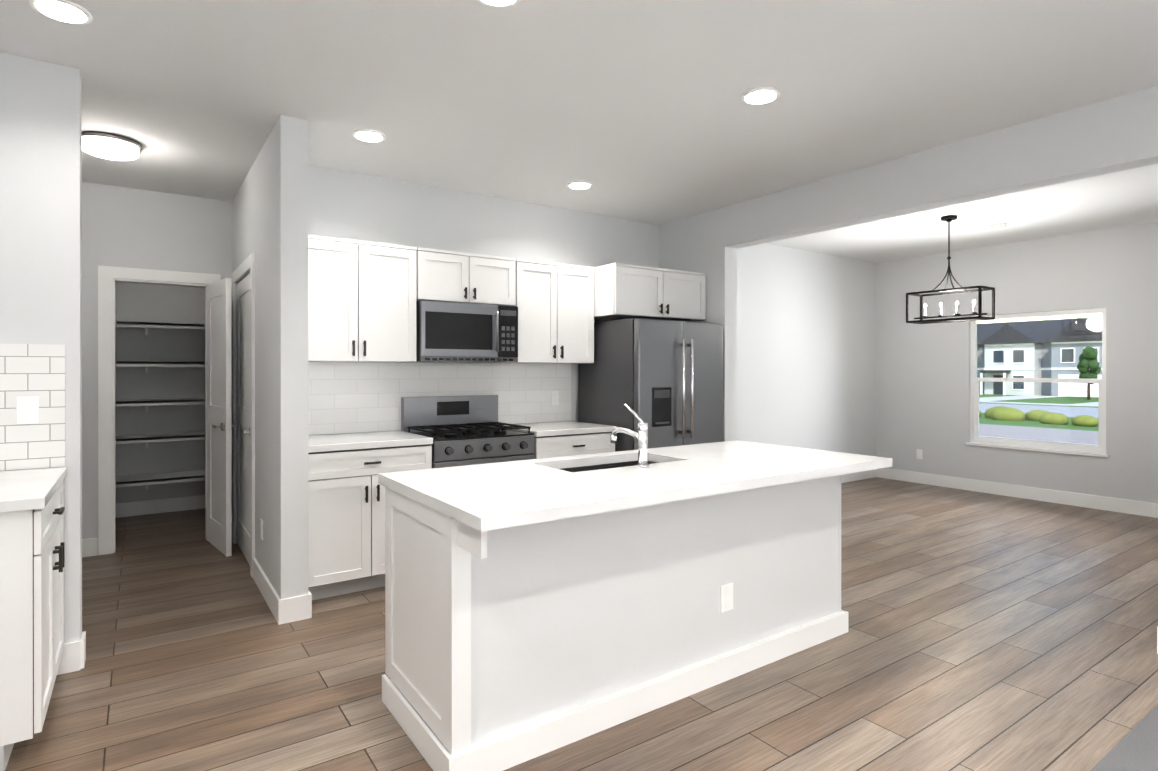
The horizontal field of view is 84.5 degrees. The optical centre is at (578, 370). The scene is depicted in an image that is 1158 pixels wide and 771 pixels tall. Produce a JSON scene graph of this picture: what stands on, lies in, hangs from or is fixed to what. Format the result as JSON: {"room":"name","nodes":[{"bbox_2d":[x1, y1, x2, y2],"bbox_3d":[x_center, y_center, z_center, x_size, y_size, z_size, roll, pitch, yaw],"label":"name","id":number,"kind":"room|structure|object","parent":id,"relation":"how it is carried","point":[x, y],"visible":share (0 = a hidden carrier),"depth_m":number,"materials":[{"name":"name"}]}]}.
{"room":"kitchen","nodes":[
{"label":"kitchen","id":0,"kind":"room"},
{"bbox_2d":[0,52,87,643],"bbox_3d":[-2.608,-0.007,2.754,0.720,2.740,0.120,0,0,-35],"label":"wall","id":1,"kind":"structure","parent":0,"point":[44,195],"depth_m":2.86,"materials":[{"name":"paint"}]},
{"bbox_2d":[0,344,64,470],"bbox_3d":[-2.604,0.157,2.678,0.696,0.548,0.008,0,0,-35],"label":"backsplash","id":2,"kind":"structure","parent":1,"relation":"attached to","point":[32,370],"depth_m":2.81,"materials":[{"name":"tile"}]},
{"bbox_2d":[16,396,38,423],"bbox_3d":[-2.417,0.172,2.795,0.075,0.120,0.008,0,0,-35],"label":"outlet","id":3,"kind":"object","parent":2,"relation":"attached to","point":[27,409],"visible":1,"depth_m":2.79,"materials":[{"name":"white plastic"}]},
{"bbox_2d":[88,182,227,537],"bbox_3d":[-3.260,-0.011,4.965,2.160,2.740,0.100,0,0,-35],"label":"wall","id":4,"kind":"structure","parent":0,"point":[128,227],"depth_m":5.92,"materials":[{"name":"paint"}]},
{"bbox_2d":[98,265,220,554],"bbox_3d":[-3.247,0.292,4.964,0.790,2.135,0.118,0,0,-35],"label":"door frame","id":5,"kind":"structure","parent":4,"relation":"attached to","point":[109,277],"depth_m":4.73,"materials":[{"name":"white wood"}]},
{"bbox_2d":[207,278,236,556],"bbox_3d":[-2.753,0.338,4.869,0.139,2.027,0.610,0,0,-42],"label":"pantry door","id":6,"kind":"structure","parent":5,"relation":"attached to","point":[220,425],"depth_m":4.80,"materials":[{"name":"painted wood"},{"name":"nickel"}]},
{"bbox_2d":[115,321,204,489],"bbox_3d":[-3.975,0.323,5.868,2.064,1.510,0.397,0,0,-35],"label":"shelf","id":7,"kind":"object","parent":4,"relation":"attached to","point":[146,480],"visible":0.23,"depth_m":5.74,"materials":[{"name":"white"}]},
{"bbox_2d":[228,115,311,598],"bbox_3d":[-2.159,-0.010,4.346,0.150,2.740,2.130,0,0,-35],"label":"wall","id":8,"kind":"structure","parent":0,"point":[270,214],"depth_m":3.51,"materials":[{"name":"paint"}]},
{"bbox_2d":[237,274,249,564],"bbox_3d":[-2.422,0.338,4.651,0.139,2.027,0.902,0,0,-35],"label":"door","id":9,"kind":"structure","parent":8,"relation":"in","point":[243,414],"depth_m":4.72,"materials":[{"name":"white wood"}]},
{"bbox_2d":[232,253,254,577],"bbox_3d":[-2.446,0.292,4.634,0.018,2.135,1.080,0,0,-35],"label":"door frame","id":10,"kind":"structure","parent":8,"relation":"attached to","point":[248,264],"depth_m":4.24,"materials":[{"name":"white wood"}]},
{"bbox_2d":[260,519,262,539],"bbox_3d":[-1.964,0.981,3.942,0.008,0.120,0.075,0,0,-35],"label":"outlet","id":11,"kind":"object","parent":8,"relation":"attached to","point":[261,528],"visible":1,"depth_m":3.93,"materials":[{"name":"white plastic"}]},
{"bbox_2d":[0,0,1157,261],"bbox_3d":[1.582,-1.439,3.689,9.000,0.120,10.700,0,0,-35],"label":"ceiling","id":12,"kind":"structure","parent":0,"point":[636,110],"depth_m":3.13,"materials":[{"name":"paint"}]},
{"bbox_2d":[29,0,92,24],"bbox_3d":[-1.970,-1.370,2.426,0.190,0.014,0.190,0,0,-35],"label":"recessed light","id":13,"kind":"object","parent":12,"relation":"in","point":[67,11],"visible":0.98,"depth_m":2.42,"materials":[{"name":"white plastic"}]},
{"bbox_2d":[82,131,141,160],"bbox_3d":[-2.814,-1.332,3.825,0.316,0.094,0.316,0,0,-35],"label":"light","id":14,"kind":"object","parent":12,"relation":"attached to","point":[105,145],"visible":0.94,"depth_m":3.74,"materials":[{"name":"white glass"}]},
{"bbox_2d":[352,129,385,141],"bbox_3d":[-1.229,-1.372,3.729,0.190,0.014,0.190,0,0,-35],"label":"recessed light","id":15,"kind":"object","parent":12,"relation":"in","point":[368,135],"visible":0.96,"depth_m":3.70,"materials":[{"name":"white plastic"}]},
{"bbox_2d":[477,0,520,7],"bbox_3d":[-0.296,-1.370,2.307,0.190,0.014,0.190,0,0,-35],"label":"recessed light","id":16,"kind":"object","parent":12,"relation":"in","point":[500,3],"visible":1,"depth_m":2.37,"materials":[{"name":"white plastic"}]},
{"bbox_2d":[567,181,591,188],"bbox_3d":[0.003,-1.374,4.725,0.190,0.014,0.190,0,0,-35],"label":"recessed light","id":17,"kind":"object","parent":12,"relation":"in","point":[579,185],"visible":0.98,"depth_m":4.70,"materials":[{"name":"white plastic"}]},
{"bbox_2d":[741,87,779,104],"bbox_3d":[0.908,-1.371,3.187,0.190,0.014,0.190,0,0,-35],"label":"recessed light","id":18,"kind":"object","parent":12,"relation":"in","point":[759,95],"visible":0.98,"depth_m":3.17,"materials":[{"name":"white plastic"}]},
{"bbox_2d":[906,215,994,323],"bbox_3d":[3.318,-0.912,5.715,0.268,0.939,0.638,0,0,-35],"label":"pendant chandelier","id":19,"kind":"object","parent":12,"relation":"hanging from","point":[949,219],"visible":1,"depth_m":5.70,"materials":[{"name":"black metal"}]},
{"bbox_2d":[990,223,1006,229],"bbox_3d":[3.973,-1.362,6.034,0.136,0.041,0.136,0,0,-35],"label":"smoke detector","id":20,"kind":"object","parent":12,"relation":"attached to","point":[999,226],"visible":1,"depth_m":6.00,"materials":[{"name":"white plastic"}]},
{"bbox_2d":[5,477,1157,770],"bbox_3d":[1.582,1.411,3.693,9.000,0.100,10.700,0,0,-35],"label":"floor","id":21,"kind":"structure","parent":0,"point":[987,631],"depth_m":2.91,"materials":[{"name":"brown wood"}]},
{"bbox_2d":[0,467,66,770],"bbox_3d":[-2.351,0.898,2.336,0.720,0.930,0.838,0,0,-35],"label":"base cabinet","id":22,"kind":"object","parent":21,"relation":"on","point":[32,549],"visible":1,"depth_m":2.19,"materials":[{"name":"white wood"}]},
{"bbox_2d":[308,430,432,600],"bbox_3d":[-1.430,0.895,4.119,0.780,0.930,0.650,0,0,-35],"label":"base cabinet","id":23,"kind":"object","parent":21,"relation":"on","point":[346,522],"visible":0.67,"depth_m":3.83,"materials":[{"name":"white wood"}]},
{"bbox_2d":[401,395,534,468],"bbox_3d":[-0.781,0.775,4.544,0.756,1.170,0.689,0,0,-35],"label":"range","id":24,"kind":"object","parent":21,"relation":"on","point":[464,430],"visible":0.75,"depth_m":4.52,"materials":[{"name":"silver metal"}]},
{"bbox_2d":[504,421,616,458],"bbox_3d":[-0.179,0.894,4.983,0.720,0.930,0.650,0,0,-35],"label":"base cabinet","id":25,"kind":"object","parent":21,"relation":"on","point":[562,438],"visible":0.31,"depth_m":4.75,"materials":[{"name":"white wood"}]},
{"bbox_2d":[378,468,878,770],"bbox_3d":[0.337,0.917,2.917,2.218,0.890,0.879,0,0,-35],"label":"kitchen island","id":26,"kind":"object","parent":21,"relation":"on","point":[534,608],"depth_m":2.46,"materials":[{"name":"paint"}]},
{"bbox_2d":[378,440,891,531],"bbox_3d":[0.350,0.452,2.914,2.230,0.040,0.980,0,0,-35],"label":"island countertop","id":27,"kind":"structure","parent":26,"relation":"on","point":[511,494],"depth_m":2.56,"materials":[{"name":"white stone"}]},
{"bbox_2d":[550,456,657,471],"bbox_3d":[0.158,0.573,3.043,0.700,0.226,0.350,0,0,-35],"label":"sink","id":28,"kind":"object","parent":27,"relation":"in","point":[633,459],"depth_m":3.20,"materials":[{"name":"silver metal"}]},
{"bbox_2d":[610,404,648,467],"bbox_3d":[0.228,0.291,2.940,0.062,0.281,0.262,0,0,-35],"label":"faucet","id":29,"kind":"object","parent":27,"relation":"on","point":[641,435],"visible":1,"depth_m":2.85,"materials":[{"name":"silver metal"}]},
{"bbox_2d":[578,318,722,451],"bbox_3d":[0.619,0.478,5.359,0.920,1.762,0.862,0,0,-35],"label":"refrigerator","id":30,"kind":"object","parent":21,"relation":"on","point":[663,379],"visible":0.54,"depth_m":5.03,"materials":[{"name":"grey metal"}]},
{"bbox_2d":[1090,705,1157,770],"bbox_3d":[1.893,1.360,-0.030,5.000,0.014,3.780,0,0,-35],"label":"carpet floor","id":31,"kind":"structure","parent":21,"relation":"on","point":[1135,748],"depth_m":2.26,"materials":[{"name":"grey carpet"}]},
{"bbox_2d":[312,165,875,455],"bbox_3d":[0.941,-0.013,6.238,7.100,2.740,0.120,0,0,-35],"label":"wall","id":32,"kind":"structure","parent":0,"point":[828,352],"depth_m":6.81,"materials":[{"name":"paint"}]},
{"bbox_2d":[308,235,419,361],"bbox_3d":[-1.517,-0.450,4.245,0.780,0.780,0.340,0,0,-35],"label":"upper cabinet","id":33,"kind":"object","parent":32,"relation":"attached to","point":[364,297],"depth_m":4.12,"materials":[{"name":"white wood"}]},
{"bbox_2d":[308,362,570,434],"bbox_3d":[-1.004,0.184,4.816,2.272,0.486,0.008,0,0,-35],"label":"backsplash","id":34,"kind":"structure","parent":32,"relation":"attached to","point":[347,397],"depth_m":4.67,"materials":[{"name":"tile"}]},
{"bbox_2d":[551,391,558,404],"bbox_3d":[-0.202,0.229,5.359,0.075,0.120,0.008,0,0,-35],"label":"outlet","id":35,"kind":"object","parent":34,"relation":"attached to","point":[554,397],"visible":1,"depth_m":5.36,"materials":[{"name":"white plastic"}]},
{"bbox_2d":[420,247,519,306],"bbox_3d":[-0.880,-0.663,4.685,0.760,0.355,0.340,0,0,-35],"label":"upper cabinet","id":36,"kind":"object","parent":32,"relation":"attached to","point":[445,275],"depth_m":4.54,"materials":[{"name":"white wood"}]},
{"bbox_2d":[416,300,517,361],"bbox_3d":[-0.854,-0.272,4.648,0.748,0.413,0.432,0,0,-35],"label":"microwave","id":37,"kind":"object","parent":36,"relation":"attached to","point":[456,332],"visible":1,"depth_m":4.48,"materials":[{"name":"silver metal"}]},
{"bbox_2d":[496,259,595,363],"bbox_3d":[-0.267,-0.451,5.109,0.721,0.780,0.340,0,0,-35],"label":"upper cabinet","id":38,"kind":"object","parent":32,"relation":"attached to","point":[557,309],"depth_m":4.96,"materials":[{"name":"white wood"}]},
{"bbox_2d":[57,468,1157,674],"bbox_3d":[1.573,1.296,3.687,8.720,0.130,10.300,0,0,-35],"label":"baseboard","id":39,"kind":"structure","parent":32,"relation":"attached to","point":[283,611],"depth_m":6.10,"materials":[{"name":"white wood"}]},
{"bbox_2d":[596,263,705,320],"bbox_3d":[0.517,-0.642,5.486,0.989,0.400,0.610,0,0,-35],"label":"upper cabinet","id":40,"kind":"object","parent":32,"relation":"attached to","point":[623,291],"depth_m":5.18,"materials":[{"name":"white wood"}]},
{"bbox_2d":[660,247,739,441],"bbox_3d":[1.056,0.158,5.728,0.150,2.400,0.810,0,0,-35],"label":"wall","id":41,"kind":"structure","parent":0,"point":[721,266],"depth_m":5.42,"materials":[{"name":"paint"}]},
{"bbox_2d":[658,85,1157,260],"bbox_3d":[1.840,-1.210,4.591,0.150,0.340,3.610,0,0,-35],"label":"header beam","id":42,"kind":"structure","parent":0,"point":[1115,134],"depth_m":3.87,"materials":[{"name":"paint"}]},
{"bbox_2d":[876,222,1155,502],"bbox_3d":[4.923,-0.013,6.613,0.120,2.740,3.750,0,0,-35],"label":"wall","id":43,"kind":"structure","parent":0,"point":[923,371],"depth_m":6.84,"materials":[{"name":"paint"}]},
{"bbox_2d":[916,449,922,458],"bbox_3d":[4.105,1.005,7.684,0.008,0.120,0.075,0,0,-35],"label":"outlet","id":44,"kind":"object","parent":43,"relation":"attached to","point":[919,453],"visible":1,"depth_m":7.68,"materials":[{"name":"white plastic"}]},
{"bbox_2d":[966,308,1108,456],"bbox_3d":[4.806,0.110,6.739,0.120,1.457,1.290,0,0,-35],"label":"window","id":45,"kind":"structure","parent":43,"relation":"in","point":[976,439],"depth_m":6.70,"materials":[{"name":"white"}]},
{"bbox_2d":[1156,221,1157,503],"bbox_3d":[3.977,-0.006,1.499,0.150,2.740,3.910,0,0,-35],"label":"wall","id":46,"kind":"structure","parent":0,"point":[1156,221],"depth_m":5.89,"materials":[{"name":"paint"}]},
{"label":"outside","id":47,"kind":"structure","parent":0,"visible":0},
{"bbox_2d":[979,394,1098,444],"bbox_3d":[62.751,2.610,91.951,192.020,0.240,280.000,0,0,-35],"label":"ground","id":48,"kind":"structure","parent":47,"point":[1059,433],"depth_m":32.91,"materials":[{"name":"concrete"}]},
{"bbox_2d":[979,406,1098,426],"bbox_3d":[20.411,2.412,37.016,3.571,1.093,35.329,0,0,-35],"label":"hedge","id":49,"kind":"object","parent":48,"relation":"on","point":[1032,414],"depth_m":33.10,"materials":[{"name":"green plant"}]},
{"bbox_2d":[977,317,1101,397],"bbox_3d":[50.053,-1.539,71.020,13.700,8.200,72.800,0,0,-35],"label":"houses","id":50,"kind":"structure","parent":48,"relation":"on","point":[1043,341],"depth_m":66.57,"materials":[{"name":"grey"}]},
{"bbox_2d":[1077,346,1100,399],"bbox_3d":[45.523,0.161,56.982,1.735,4.842,1.792,0,0,-35],"label":"tree","id":51,"kind":"object","parent":48,"relation":"on","point":[1094,368],"depth_m":56.60,"materials":[{"name":"green plant"}]}
]}

